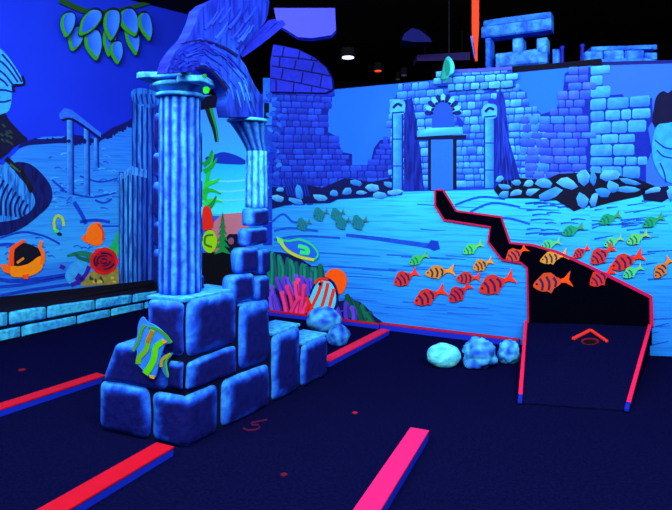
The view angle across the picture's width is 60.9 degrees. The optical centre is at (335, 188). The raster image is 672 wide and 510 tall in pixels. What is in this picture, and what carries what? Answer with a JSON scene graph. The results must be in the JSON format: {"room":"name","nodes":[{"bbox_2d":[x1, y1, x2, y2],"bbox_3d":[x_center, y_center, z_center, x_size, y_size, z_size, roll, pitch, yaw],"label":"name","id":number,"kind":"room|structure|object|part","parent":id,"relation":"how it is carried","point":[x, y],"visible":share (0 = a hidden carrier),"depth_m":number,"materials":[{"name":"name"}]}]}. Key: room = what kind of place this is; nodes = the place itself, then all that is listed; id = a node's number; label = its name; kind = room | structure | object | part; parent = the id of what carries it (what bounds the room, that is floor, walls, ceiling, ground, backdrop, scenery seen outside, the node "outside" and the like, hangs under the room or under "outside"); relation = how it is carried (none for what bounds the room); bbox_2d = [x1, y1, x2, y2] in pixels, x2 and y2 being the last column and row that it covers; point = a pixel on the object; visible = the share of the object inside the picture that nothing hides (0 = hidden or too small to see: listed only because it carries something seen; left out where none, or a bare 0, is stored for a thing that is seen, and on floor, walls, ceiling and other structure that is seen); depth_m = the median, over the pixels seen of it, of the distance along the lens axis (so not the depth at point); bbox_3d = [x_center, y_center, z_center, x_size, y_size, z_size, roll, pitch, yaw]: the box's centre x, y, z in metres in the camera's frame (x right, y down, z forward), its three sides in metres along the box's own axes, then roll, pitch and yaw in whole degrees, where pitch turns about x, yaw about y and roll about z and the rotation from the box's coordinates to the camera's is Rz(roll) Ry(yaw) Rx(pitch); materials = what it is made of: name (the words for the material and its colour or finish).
{"room":"indoor mini golf","nodes":[
{"label":"indoor mini golf","id":0,"kind":"room"},
{"bbox_2d":[0,0,204,302],"bbox_3d":[-4.243,-0.482,6.452,0.157,4.235,6.409,0,0,44],"label":"wall","id":1,"kind":"structure","parent":0,"point":[77,130],"depth_m":7.30,"materials":[{"name":"paint"}]},
{"bbox_2d":[0,239,44,278],"bbox_3d":[-3.761,0.844,6.872,0.012,0.486,0.498,0,0,44],"label":"fish","id":2,"kind":"object","parent":1,"relation":"attached to","point":[27,260],"visible":1,"depth_m":6.88,"materials":[{"name":"paint"}]},
{"bbox_2d":[53,215,64,235],"bbox_3d":[-3.475,0.453,7.177,0.005,0.266,0.152,0,0,44],"label":"seahorse","id":3,"kind":"object","parent":1,"relation":"attached to","point":[58,226],"visible":1,"depth_m":7.17,"materials":[{"name":"paint"}]},
{"bbox_2d":[59,260,90,286],"bbox_3d":[-3.338,1.079,7.324,0.005,0.337,0.397,0,0,44],"label":"fish","id":4,"kind":"object","parent":1,"relation":"attached to","point":[78,270],"visible":1,"depth_m":7.33,"materials":[{"name":"paint"}]},
{"bbox_3d":[-3.778,1.448,6.829,0.004,0.375,3.831,0,0,44],"label":"skirting","id":5,"kind":"part","parent":1,"relation":"part of","materials":[{"name":"paint"}]},
{"bbox_2d":[81,222,103,245],"bbox_3d":[-3.182,0.593,7.483,0.008,0.313,0.304,0,0,44],"label":"fish","id":6,"kind":"object","parent":1,"relation":"attached to","point":[94,236],"visible":1,"depth_m":7.50},
{"bbox_2d":[67,232,118,262],"bbox_3d":[-3.160,0.774,7.510,0.002,0.398,0.728,0,0,44],"label":"plant","id":7,"kind":"object","parent":1,"relation":"attached to","point":[114,246],"visible":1,"depth_m":7.45,"materials":[{"name":"paint"}]},
{"bbox_2d":[81,268,118,285],"bbox_3d":[-3.103,1.178,7.570,0.007,0.217,0.536,0,0,44],"label":"clump","id":8,"kind":"object","parent":1,"relation":"attached to","point":[93,279],"visible":1,"depth_m":7.57,"materials":[{"name":"paint"}]},
{"bbox_2d":[90,247,117,274],"bbox_3d":[-3.074,0.956,7.592,0.009,0.369,0.383,0,0,43],"label":"coral","id":9,"kind":"object","parent":1,"relation":"attached to","point":[104,260],"visible":1,"depth_m":7.58,"materials":[{"name":"paint"}]},
{"bbox_2d":[153,113,158,283],"bbox_3d":[-1.252,0.068,4.045,0.076,1.210,0.060,0,0,23],"label":"stone pillar","id":10,"kind":"structure","parent":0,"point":[156,117],"depth_m":4.02,"materials":[{"name":"stone"}]},
{"bbox_2d":[205,81,419,94],"bbox_3d":[-0.500,-0.500,13.850,17.000,4.200,0.100,0,0,0],"label":"wall","id":11,"kind":"structure","parent":0,"point":[259,84],"depth_m":13.80,"materials":[{"name":"paint"}]},
{"bbox_2d":[0,310,671,509],"bbox_3d":[-0.500,1.600,5.500,17.000,0.001,17.000,0,0,0],"label":"floor","id":12,"kind":"structure","parent":0,"point":[485,449],"depth_m":3.64,"materials":[{"name":"carpet"}]},
{"bbox_2d":[0,373,103,416],"bbox_3d":[-2.474,1.570,3.916,0.118,0.060,1.999,0,0,31],"label":"rail","id":13,"kind":"object","parent":12,"relation":"on","point":[35,398],"visible":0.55,"depth_m":4.34,"materials":[{"name":"paint"}]},
{"bbox_2d":[0,288,156,343],"bbox_3d":[-3.420,1.433,6.210,0.318,0.335,3.636,0,0,29],"label":"wall","id":14,"kind":"structure","parent":12,"relation":"on","point":[20,323],"depth_m":6.56,"materials":[{"name":"paint"}]},
{"bbox_2d":[0,283,153,309],"bbox_3d":[-3.997,1.465,5.888,0.953,0.270,5.131,0,0,44],"label":"trim","id":15,"kind":"structure","parent":14,"relation":"attached to","point":[23,303],"depth_m":7.01,"materials":[{"name":"paint"}]},
{"bbox_2d":[37,442,173,509],"bbox_3d":[-1.339,1.570,2.805,0.138,0.060,1.438,0,0,25],"label":"rail","id":16,"kind":"object","parent":12,"relation":"on","point":[94,490],"visible":1,"depth_m":3.05,"materials":[{"name":"paint"}]},
{"bbox_2d":[100,284,326,446],"bbox_3d":[-0.838,1.143,4.357,0.752,0.923,1.742,0,0,32],"label":"ruin","id":17,"kind":"object","parent":12,"relation":"on","point":[228,362],"visible":0.96,"depth_m":3.73,"materials":[{"name":"blue stone"}]},
{"bbox_2d":[132,317,172,378],"bbox_3d":[-1.150,0.998,3.581,0.318,0.381,0.018,0,0,23],"label":"striped angelfish","id":18,"kind":"object","parent":17,"relation":"attached to","point":[150,343],"visible":1,"depth_m":3.58,"materials":[{"name":"paint"}]},
{"bbox_2d":[137,72,215,294],"bbox_3d":[-1.028,-0.033,3.755,0.498,1.426,0.450,0,0,0],"label":"fluted column","id":19,"kind":"structure","parent":17,"relation":"on","point":[180,95],"depth_m":3.67,"materials":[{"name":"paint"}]},
{"bbox_2d":[201,132,203,287],"bbox_3d":[-0.921,0.135,3.826,0.050,1.078,0.074,0,0,32],"label":"stone pillar","id":20,"kind":"structure","parent":19,"relation":"attached to","point":[201,132],"depth_m":3.82,"materials":[{"name":"stone"}]},
{"bbox_2d":[157,0,285,117],"bbox_3d":[-0.718,-0.975,3.937,0.133,0.985,1.265,0,0,30],"label":"arch","id":21,"kind":"object","parent":19,"relation":"on","point":[216,34],"visible":1,"depth_m":3.83,"materials":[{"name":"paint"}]},
{"bbox_2d":[222,208,270,301],"bbox_3d":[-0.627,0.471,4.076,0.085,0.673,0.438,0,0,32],"label":"stone pier","id":22,"kind":"object","parent":17,"relation":"on","point":[244,285],"visible":0.98,"depth_m":4.06,"materials":[{"name":"blue stone"}]},
{"bbox_2d":[227,117,267,207],"bbox_3d":[-0.645,-0.186,4.174,0.296,0.645,0.329,0,0,0],"label":"slim column","id":23,"kind":"structure","parent":22,"relation":"on","point":[251,130],"depth_m":4.17,"materials":[{"name":"paint"}]},
{"bbox_2d":[243,419,266,430],"bbox_3d":[-0.543,1.598,3.881,0.107,0.002,0.220,0,0,23],"label":"hole number","id":24,"kind":"object","parent":12,"relation":"on","point":[263,419],"visible":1,"depth_m":3.87,"materials":[{"name":"paint"}]},
{"bbox_2d":[306,306,341,332],"bbox_3d":[-0.136,1.464,6.457,0.399,0.275,0.319,0,0,0],"label":"rock","id":25,"kind":"object","parent":12,"relation":"on","point":[320,319],"visible":0.87,"depth_m":6.35,"materials":[{"name":"blue stone"}]},
{"bbox_2d":[269,310,379,328],"bbox_3d":[-0.217,1.570,6.922,1.621,0.060,0.052,0,0,28],"label":"rail","id":26,"kind":"object","parent":12,"relation":"on","point":[357,323],"visible":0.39,"depth_m":6.75,"materials":[{"name":"paint"}]},
{"bbox_2d":[326,324,350,346],"bbox_3d":[0.027,1.489,5.846,0.225,0.224,0.202,0,0,32],"label":"rock","id":27,"kind":"object","parent":12,"relation":"on","point":[338,335],"visible":1,"depth_m":5.78,"materials":[{"name":"blue stone"}]},
{"bbox_2d":[327,329,388,366],"bbox_3d":[0.219,1.570,5.723,0.108,0.060,1.302,0,0,30],"label":"rail","id":28,"kind":"object","parent":12,"relation":"on","point":[343,353],"visible":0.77,"depth_m":5.63,"materials":[{"name":"paint"}]},
{"bbox_2d":[353,427,428,509],"bbox_3d":[0.233,1.565,2.936,0.123,0.070,1.560,0,0,23],"label":"rail","id":29,"kind":"object","parent":12,"relation":"on","point":[384,488],"visible":1,"depth_m":3.10,"materials":[{"name":"paint"}]},
{"bbox_2d":[427,343,460,367],"bbox_3d":[0.976,1.495,5.165,0.306,0.211,0.241,0,0,0],"label":"rock","id":30,"kind":"object","parent":12,"relation":"on","point":[440,355],"visible":1,"depth_m":5.07,"materials":[{"name":"teal stone"}]},
{"bbox_2d":[380,322,519,345],"bbox_3d":[1.190,1.562,6.170,1.532,0.075,0.062,0,0,28],"label":"rail","id":31,"kind":"object","parent":12,"relation":"on","point":[493,339],"visible":0.94,"depth_m":6.17,"materials":[{"name":"paint"}]},
{"bbox_2d":[462,336,497,369],"bbox_3d":[1.291,1.465,5.140,0.305,0.272,0.251,0,0,0],"label":"rock","id":32,"kind":"object","parent":12,"relation":"on","point":[479,353],"visible":1,"depth_m":5.05,"materials":[{"name":"blue stone"}]},
{"bbox_2d":[497,339,520,363],"bbox_3d":[1.589,1.495,5.258,0.208,0.212,0.170,0,0,0],"label":"rock","id":33,"kind":"object","parent":12,"relation":"on","point":[508,352],"visible":0.99,"depth_m":5.21,"materials":[{"name":"blue stone"}]},
{"bbox_2d":[434,189,653,344],"bbox_3d":[2.032,0.795,5.811,2.124,1.588,0.167,0,0,23],"label":"panel","id":34,"kind":"object","parent":12,"relation":"on","point":[616,302],"visible":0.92,"depth_m":5.66,"materials":[{"name":"paint"}]},
{"bbox_2d":[506,245,528,261],"bbox_3d":[1.863,0.651,5.866,0.239,0.212,0.008,0,0,28],"label":"fish","id":35,"kind":"object","parent":34,"relation":"attached to","point":[513,254],"visible":1,"depth_m":5.88},
{"bbox_2d":[533,272,572,292],"bbox_3d":[2.164,0.922,5.707,0.380,0.240,0.008,0,0,28],"label":"fish","id":36,"kind":"object","parent":34,"relation":"attached to","point":[545,282],"visible":1,"depth_m":5.72},
{"bbox_2d":[540,249,567,264],"bbox_3d":[2.177,0.667,5.698,0.276,0.173,0.008,0,0,28],"label":"fish","id":37,"kind":"object","parent":34,"relation":"attached to","point":[549,257],"visible":1,"depth_m":5.71},
{"bbox_2d":[590,264,616,286],"bbox_3d":[2.585,0.833,5.530,0.253,0.224,0.008,0,0,8],"label":"fish","id":38,"kind":"object","parent":34,"relation":"attached to","point":[597,279],"visible":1,"depth_m":5.53},
{"bbox_2d":[518,321,651,411],"bbox_3d":[2.181,1.446,4.852,1.153,0.304,1.722,0,0,20],"label":"ramp","id":39,"kind":"object","parent":12,"relation":"on","point":[586,366],"visible":1,"depth_m":4.80,"materials":[{"name":"carpet"}]},
{"bbox_3d":[1.379,1.571,4.284,0.031,0.036,0.108,0,0,20],"label":"rail","id":40,"kind":"part","parent":39,"relation":"part of","materials":[{"name":"paint"}]},
{"bbox_3d":[1.666,1.456,5.079,0.030,0.235,1.581,0,0,20],"label":"rail","id":41,"kind":"part","parent":39,"relation":"part of","materials":[{"name":"paint"}]},
{"bbox_3d":[2.104,1.570,4.128,0.031,0.038,0.107,0,0,34],"label":"rail","id":42,"kind":"part","parent":39,"relation":"part of","materials":[{"name":"paint"}]},
{"bbox_3d":[2.568,1.433,4.820,0.030,0.278,1.560,0,0,34],"label":"rail","id":43,"kind":"part","parent":39,"relation":"part of","materials":[{"name":"paint"}]},
{"bbox_2d":[201,66,595,344],"bbox_3d":[0.026,0.296,6.938,5.719,3.452,0.165,0,0,28],"label":"wall","id":44,"kind":"structure","parent":0,"point":[519,153],"depth_m":6.39,"materials":[{"name":"paint"}]},
{"bbox_2d":[202,206,212,229],"bbox_3d":[-1.750,0.398,7.786,0.202,0.334,0.002,0,0,28],"label":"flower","id":45,"kind":"object","parent":44,"relation":"attached to","point":[207,216],"visible":0.88,"depth_m":7.79,"materials":[{"name":"paint"}]},
{"bbox_2d":[202,230,216,252],"bbox_3d":[-1.718,0.713,7.764,0.261,0.309,0.005,0,0,28],"label":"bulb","id":46,"kind":"object","parent":44,"relation":"attached to","point":[209,243],"visible":0.98,"depth_m":7.76,"materials":[{"name":"paint"}]},
{"bbox_2d":[201,95,218,141],"bbox_3d":[-1.669,-0.954,7.755,0.450,0.642,0.004,0,0,28],"label":"vine","id":47,"kind":"object","parent":44,"relation":"hanging from","point":[210,102],"visible":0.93,"depth_m":7.76,"materials":[{"name":"paint"}]},
{"bbox_3d":[-1.709,-0.900,7.777,0.234,0.533,0.002,0,0,28],"label":"stem","id":48,"kind":"part","parent":47,"relation":"part of","materials":[{"name":"paint"}]},
{"bbox_2d":[202,150,221,208],"bbox_3d":[-1.688,-0.109,7.760,0.366,0.844,0.008,0,0,28],"label":"palm plant","id":49,"kind":"object","parent":44,"relation":"attached to","point":[207,170],"visible":0.99,"depth_m":7.78,"materials":[{"name":"paint"}]},
{"bbox_2d":[215,212,229,253],"bbox_3d":[-1.519,0.597,7.662,0.288,0.577,0.007,0,0,28],"label":"spiky plant","id":50,"kind":"object","parent":44,"relation":"attached to","point":[222,243],"visible":0.99,"depth_m":7.66,"materials":[{"name":"paint"}]},
{"bbox_2d":[268,274,312,311],"bbox_3d":[-0.558,1.329,7.151,0.710,0.548,0.016,0,0,28],"label":"coral","id":51,"kind":"object","parent":44,"relation":"attached to","point":[274,303],"visible":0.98,"depth_m":7.21,"materials":[{"name":"paint"}]},
{"bbox_2d":[267,252,317,289],"bbox_3d":[-0.558,1.051,7.162,0.779,0.531,0.011,0,0,29],"label":"coral","id":52,"kind":"object","parent":44,"relation":"attached to","point":[278,268],"visible":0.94,"depth_m":7.19,"materials":[{"name":"paint"}]},
{"bbox_2d":[280,278,309,314],"bbox_3d":[-0.488,1.359,7.104,0.507,0.515,0.015,0,0,28],"label":"coral","id":53,"kind":"object","parent":44,"relation":"attached to","point":[297,306],"visible":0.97,"depth_m":7.10,"materials":[{"name":"paint"}]},
{"bbox_2d":[275,236,318,260],"bbox_3d":[-0.491,0.742,7.119,0.645,0.291,0.009,0,0,28],"label":"fish","id":54,"kind":"object","parent":44,"relation":"attached to","point":[303,249],"visible":1,"depth_m":7.09},
{"bbox_2d":[270,44,333,92],"bbox_3d":[-0.430,-1.496,7.067,0.909,0.681,0.040,0,0,28],"label":"cutout","id":55,"kind":"object","parent":44,"relation":"on","point":[292,70],"visible":1,"depth_m":7.08,"materials":[{"name":"paint"}]},
{"bbox_2d":[297,218,310,230],"bbox_3d":[-0.392,0.439,7.067,0.214,0.168,0.008,0,0,28],"label":"fish","id":56,"kind":"object","parent":44,"relation":"attached to","point":[301,224],"visible":1,"depth_m":7.08},
{"bbox_2d":[313,207,328,221],"bbox_3d":[-0.179,0.310,6.950,0.222,0.178,0.008,0,0,28],"label":"fish","id":57,"kind":"object","parent":44,"relation":"attached to","point":[318,214],"visible":1,"depth_m":6.96},
{"bbox_2d":[305,277,338,312],"bbox_3d":[-0.184,1.307,6.939,0.481,0.484,0.011,0,0,28],"label":"striped fish","id":58,"kind":"object","parent":44,"relation":"attached to","point":[324,292],"visible":0.8,"depth_m":6.92},
{"bbox_2d":[325,269,346,293],"bbox_3d":[0.000,1.106,6.867,0.300,0.296,0.006,0,0,28],"label":"sponge","id":59,"kind":"object","parent":44,"relation":"attached to","point":[338,276],"visible":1,"depth_m":6.85,"materials":[{"name":"paint"}]},
{"bbox_2d":[331,208,344,219],"bbox_3d":[0.027,0.305,6.838,0.200,0.163,0.008,0,0,28],"label":"fish","id":60,"kind":"object","parent":44,"relation":"attached to","point":[335,212],"visible":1,"depth_m":6.85},
{"bbox_2d":[335,215,350,229],"bbox_3d":[0.086,0.399,6.803,0.212,0.174,0.008,0,0,28],"label":"fish","id":61,"kind":"object","parent":44,"relation":"attached to","point":[340,222],"visible":1,"depth_m":6.81},
{"bbox_2d":[336,302,356,319],"bbox_3d":[0.089,1.449,6.807,0.358,0.298,0.011,0,0,28],"label":"coral","id":62,"kind":"object","parent":44,"relation":"attached to","point":[346,304],"visible":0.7,"depth_m":6.78,"materials":[{"name":"paint"}]},
{"bbox_2d":[318,264,375,322],"bbox_3d":[0.127,1.264,6.799,0.795,0.707,0.015,0,0,28],"label":"coral","id":63,"kind":"object","parent":44,"relation":"attached to","point":[362,314],"visible":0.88,"depth_m":6.73,"materials":[{"name":"paint"}]},
{"bbox_2d":[352,215,367,229],"bbox_3d":[0.284,0.393,6.694,0.220,0.182,0.008,0,0,28],"label":"fish","id":64,"kind":"object","parent":44,"relation":"attached to","point":[357,222],"visible":1,"depth_m":6.70},
{"bbox_2d":[394,267,419,285],"bbox_3d":[0.799,0.977,6.432,0.320,0.242,0.008,0,0,28],"label":"fish","id":65,"kind":"object","parent":44,"relation":"attached to","point":[402,278],"visible":1,"depth_m":6.45},
{"bbox_2d":[409,251,429,264],"bbox_3d":[0.928,0.762,6.364,0.246,0.179,0.008,0,0,28],"label":"fish","id":66,"kind":"object","parent":44,"relation":"attached to","point":[415,259],"visible":1,"depth_m":6.38},
{"bbox_2d":[414,283,447,304],"bbox_3d":[1.048,1.153,6.298,0.399,0.279,0.008,0,0,28],"label":"fish","id":67,"kind":"object","parent":44,"relation":"attached to","point":[425,296],"visible":1,"depth_m":6.32},
{"bbox_2d":[425,264,455,278],"bbox_3d":[1.139,0.896,6.250,0.347,0.185,0.008,0,0,28],"label":"fish","id":68,"kind":"object","parent":44,"relation":"attached to","point":[436,271],"visible":1,"depth_m":6.26},
{"bbox_3d":[1.276,-0.602,6.188,0.890,1.226,0.008,0,0,28],"label":"doorway","id":69,"kind":"part","parent":44,"relation":"part of","materials":[{"name":"paint"}]},
{"bbox_2d":[449,283,472,301],"bbox_3d":[1.347,1.093,6.141,0.280,0.260,0.008,0,0,28],"label":"fish","id":70,"kind":"object","parent":44,"relation":"attached to","point":[456,294],"visible":1,"depth_m":6.16},
{"bbox_2d":[456,271,480,283],"bbox_3d":[1.415,0.947,6.104,0.273,0.151,0.008,0,0,28],"label":"fish","id":71,"kind":"object","parent":44,"relation":"attached to","point":[464,277],"visible":1,"depth_m":6.11},
{"bbox_2d":[463,239,484,253],"bbox_3d":[1.465,0.611,6.077,0.235,0.173,0.008,0,0,28],"label":"fish","id":72,"kind":"object","parent":44,"relation":"attached to","point":[470,248],"visible":1,"depth_m":6.09},
{"bbox_2d":[433,66,517,90],"bbox_3d":[1.466,-1.168,6.054,0.895,0.246,0.046,0,0,28],"label":"cutout","id":73,"kind":"object","parent":44,"relation":"attached to","point":[495,77],"visible":0.91,"depth_m":6.02,"materials":[{"name":"paint"}]},
{"bbox_2d":[473,257,493,270],"bbox_3d":[1.557,0.783,6.027,0.229,0.171,0.008,0,0,28],"label":"fish","id":74,"kind":"object","parent":44,"relation":"attached to","point":[480,264],"visible":1,"depth_m":6.04},
{"bbox_2d":[479,268,516,293],"bbox_3d":[1.690,0.961,5.959,0.400,0.292,0.008,0,0,28],"label":"fish","id":75,"kind":"object","parent":44,"relation":"attached to","point":[491,284],"visible":1,"depth_m":5.98},
{"bbox_2d":[541,237,561,248],"bbox_3d":[2.152,0.538,5.711,0.200,0.131,0.008,0,0,28],"label":"fish","id":76,"kind":"object","parent":44,"relation":"attached to","point":[548,243],"visible":1,"depth_m":5.72},
{"bbox_2d":[512,59,601,72],"bbox_3d":[2.349,-1.230,6.061,0.880,0.060,0.749,0,0,28],"label":"trim","id":77,"kind":"structure","parent":44,"relation":"attached to","point":[593,62],"depth_m":5.71,"materials":[{"name":"paint"}]},
{"bbox_2d":[482,12,559,67],"bbox_3d":[2.042,-1.600,6.320,0.825,0.589,0.220,0,0,28],"label":"entablature","id":78,"kind":"object","parent":77,"relation":"on","point":[516,28],"visible":0.92,"depth_m":6.23,"materials":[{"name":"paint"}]},
{"bbox_3d":[1.743,-1.521,6.479,0.058,0.336,0.220,0,0,28],"label":"post","id":79,"kind":"part","parent":78,"relation":"part of","materials":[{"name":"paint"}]},
{"bbox_2d":[560,46,564,62],"bbox_3d":[2.416,-1.394,6.110,0.052,0.266,0.051,0,0,0],"label":"post","id":80,"kind":"object","parent":77,"relation":"on","point":[561,47],"visible":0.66,"depth_m":6.09,"materials":[{"name":"paint"}]},
{"bbox_2d":[580,44,584,60],"bbox_3d":[2.591,-1.392,6.017,0.052,0.263,0.051,0,0,0],"label":"post","id":81,"kind":"object","parent":77,"relation":"on","point":[581,45],"visible":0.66,"depth_m":6.00,"materials":[{"name":"paint"}]},
{"bbox_2d":[584,45,656,61],"bbox_3d":[2.939,-1.373,5.971,0.713,0.209,0.220,0,0,8],"label":"balustrade","id":82,"kind":"object","parent":77,"relation":"on","point":[627,52],"visible":0.69,"depth_m":5.87,"materials":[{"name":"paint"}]},
{"bbox_3d":[2.974,-1.449,5.966,0.635,0.057,0.220,0,0,8],"label":"rail","id":83,"kind":"part","parent":82,"relation":"part of","materials":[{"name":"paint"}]},
{"bbox_2d":[562,222,584,235],"bbox_3d":[2.334,0.388,5.617,0.215,0.148,0.008,0,0,28],"label":"fish","id":84,"kind":"object","parent":44,"relation":"attached to","point":[569,230],"visible":1,"depth_m":5.63},
{"bbox_2d":[573,244,590,257],"bbox_3d":[2.401,0.602,5.580,0.167,0.147,0.008,0,0,28],"label":"fish","id":85,"kind":"object","parent":44,"relation":"attached to","point":[579,252],"visible":1,"depth_m":5.59},
{"bbox_2d":[132,0,671,80],"bbox_3d":[-0.500,-2.650,5.500,17.000,0.100,17.000,0,0,0],"label":"ceiling","id":86,"kind":"structure","parent":0,"point":[376,29],"depth_m":9.21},
{"bbox_2d":[59,0,152,64],"bbox_3d":[-3.001,-2.151,7.545,0.127,0.999,1.258,0,0,44],"label":"hanging plant","id":87,"kind":"object","parent":86,"relation":"hanging from","point":[131,22],"visible":1,"depth_m":7.52,"materials":[{"name":"paint"}]},
{"bbox_3d":[-3.326,-2.065,7.133,0.004,0.275,0.142,0,0,44],"label":"blade","id":88,"kind":"part","parent":87,"relation":"part of","materials":[{"name":"paint"}]},
{"bbox_3d":[-3.298,-1.934,7.301,0.004,0.280,0.165,0,0,44],"label":"blade","id":89,"kind":"part","parent":87,"relation":"part of","materials":[{"name":"paint"}]},
{"bbox_3d":[-3.147,-2.160,7.372,0.004,0.324,0.254,0,0,44],"label":"blade","id":90,"kind":"part","parent":87,"relation":"part of","materials":[{"name":"paint"}]},
{"bbox_3d":[-3.142,-1.900,7.447,0.004,0.344,0.185,0,0,44],"label":"blade","id":91,"kind":"part","parent":87,"relation":"part of","materials":[{"name":"paint"}]},
{"bbox_3d":[-3.037,-2.456,7.592,0.010,0.389,1.240,0,0,44],"label":"stem","id":92,"kind":"part","parent":87,"relation":"part of","materials":[{"name":"paint"}]},
{"bbox_3d":[-2.986,-1.986,7.594,0.004,0.363,0.145,0,0,44],"label":"blade","id":93,"kind":"part","parent":87,"relation":"part of","materials":[{"name":"paint"}]},
{"bbox_3d":[-2.942,-2.186,7.553,0.004,0.364,0.178,0,0,44],"label":"blade","id":94,"kind":"part","parent":87,"relation":"part of","materials":[{"name":"paint"}]},
{"bbox_3d":[-2.913,-1.841,7.636,0.004,0.263,0.135,0,0,44],"label":"blade","id":95,"kind":"part","parent":87,"relation":"part of","materials":[{"name":"paint"}]},
{"bbox_3d":[-2.781,-2.282,7.739,0.004,0.312,0.229,0,0,44],"label":"blade","id":96,"kind":"part","parent":87,"relation":"part of","materials":[{"name":"paint"}]},
{"bbox_3d":[-2.764,-2.073,7.810,0.004,0.378,0.166,0,0,44],"label":"blade","id":97,"kind":"part","parent":87,"relation":"part of","materials":[{"name":"paint"}]},
{"bbox_3d":[-2.607,-2.257,7.870,0.004,0.323,0.165,0,0,44],"label":"blade","id":98,"kind":"part","parent":87,"relation":"part of","materials":[{"name":"paint"}]},
{"bbox_2d":[274,8,335,40],"bbox_3d":[-0.303,-1.625,5.660,0.607,0.294,0.120,0,0,0],"label":"ceiling panel","id":99,"kind":"object","parent":86,"relation":"hanging from","point":[305,24],"depth_m":5.60,"materials":[{"name":"paint"}]},
{"bbox_2d":[341,47,354,58],"bbox_3d":[0.223,-2.515,10.617,0.275,0.170,0.275,0,0,0],"label":"ceiling light","id":100,"kind":"object","parent":86,"relation":"attached to","point":[346,52],"visible":1,"depth_m":10.51,"materials":[{"name":"white"}]},
{"bbox_2d":[374,62,381,71],"bbox_3d":[0.868,-2.515,11.826,0.175,0.170,0.175,0,0,0],"label":"ceiling light","id":101,"kind":"object","parent":86,"relation":"attached to","point":[378,65],"visible":1,"depth_m":11.75,"materials":[{"name":"orange"}]},
{"bbox_2d":[395,72,400,79],"bbox_3d":[1.381,-2.515,12.740,0.125,0.170,0.125,0,0,0],"label":"ceiling light","id":102,"kind":"object","parent":86,"relation":"attached to","point":[397,74],"visible":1,"depth_m":12.69,"materials":[{"name":"grey"}]},
{"bbox_2d":[401,67,406,75],"bbox_3d":[1.461,-2.515,12.293,0.150,0.170,0.150,0,0,0],"label":"ceiling light","id":103,"kind":"object","parent":86,"relation":"attached to","point":[403,69],"visible":1,"depth_m":12.23,"materials":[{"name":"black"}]},
{"bbox_2d":[400,28,431,46],"bbox_3d":[1.161,-2.208,8.350,0.430,0.201,0.300,0,0,0],"label":"ceiling speaker","id":104,"kind":"object","parent":86,"relation":"hanging from","point":[413,37],"visible":1,"depth_m":8.20,"materials":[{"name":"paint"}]},
{"bbox_2d":[414,31,469,65],"bbox_3d":[1.729,-2.329,9.400,0.852,0.541,0.400,0,0,0],"label":"air duct","id":105,"kind":"object","parent":86,"relation":"hanging from","point":[462,58],"visible":0.88,"depth_m":9.20,"materials":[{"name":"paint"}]},
{"bbox_2d":[440,56,454,80],"bbox_3d":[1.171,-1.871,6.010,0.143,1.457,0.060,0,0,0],"label":"ornament","id":106,"kind":"object","parent":86,"relation":"hanging from","point":[448,65],"visible":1,"depth_m":5.99,"materials":[{"name":"paint"}]},
{"bbox_2d":[470,0,478,60],"bbox_3d":[1.475,-1.980,6.090,0.090,1.239,0.020,0,0,0],"label":"pennant","id":107,"kind":"object","parent":86,"relation":"hanging from","point":[475,3],"visible":1,"depth_m":6.08,"materials":[{"name":"paint"}]},
{"bbox_2d":[589,64,671,355],"bbox_3d":[3.567,0.200,5.490,2.212,2.800,0.162,0,0,7],"label":"wall","id":108,"kind":"structure","parent":0,"point":[631,105],"depth_m":5.51,"materials":[{"name":"paint"}]},
{"bbox_2d":[590,242,616,263],"bbox_3d":[2.590,0.615,5.528,0.246,0.228,0.008,0,0,8],"label":"fish","id":109,"kind":"object","parent":108,"relation":"attached to","point":[599,255],"visible":1,"depth_m":5.53},
{"bbox_2d":[599,210,621,224],"bbox_3d":[2.652,0.269,5.521,0.218,0.150,0.008,0,0,8],"label":"fish","id":110,"kind":"object","parent":108,"relation":"attached to","point":[606,218],"visible":1,"depth_m":5.52},
{"bbox_2d":[604,234,623,246],"bbox_3d":[2.684,0.493,5.517,0.191,0.141,0.008,0,0,8],"label":"fish","id":111,"kind":"object","parent":108,"relation":"attached to","point":[612,240],"visible":1,"depth_m":5.52},
{"bbox_2d":[611,247,646,270],"bbox_3d":[2.815,0.670,5.500,0.325,0.233,0.008,0,0,8],"label":"fish","id":112,"kind":"object","parent":108,"relation":"attached to","point":[623,261],"visible":1,"depth_m":5.50},
{"bbox_2d":[623,262,644,277],"bbox_3d":[2.861,0.776,5.491,0.202,0.161,0.008,0,0,8],"label":"fish","id":113,"kind":"object","parent":108,"relation":"attached to","point":[630,272],"visible":1,"depth_m":5.49},
{"bbox_2d":[602,60,671,64],"bbox_3d":[3.614,-1.218,5.795,2.200,0.035,0.749,0,0,8],"label":"trim","id":114,"kind":"structure","parent":108,"relation":"on","point":[650,61],"depth_m":5.51,"materials":[{"name":"blue paint"}]},
{"bbox_2d":[627,228,649,244],"bbox_3d":[2.905,0.455,5.486,0.217,0.159,0.008,0,0,8],"label":"fish","id":115,"kind":"object","parent":108,"relation":"attached to","point":[634,238],"visible":1,"depth_m":5.49},
{"bbox_2d":[643,212,664,226],"bbox_3d":[3.043,0.290,5.467,0.207,0.153,0.008,0,0,8],"label":"fish","id":116,"kind":"object","parent":108,"relation":"attached to","point":[650,221],"visible":1,"depth_m":5.47},
{"bbox_2d":[654,254,671,277],"bbox_3d":[3.134,0.738,5.454,0.184,0.228,0.008,0,0,8],"label":"fish","id":117,"kind":"object","parent":108,"relation":"attached to","point":[660,269],"visible":1,"depth_m":5.46}
]}

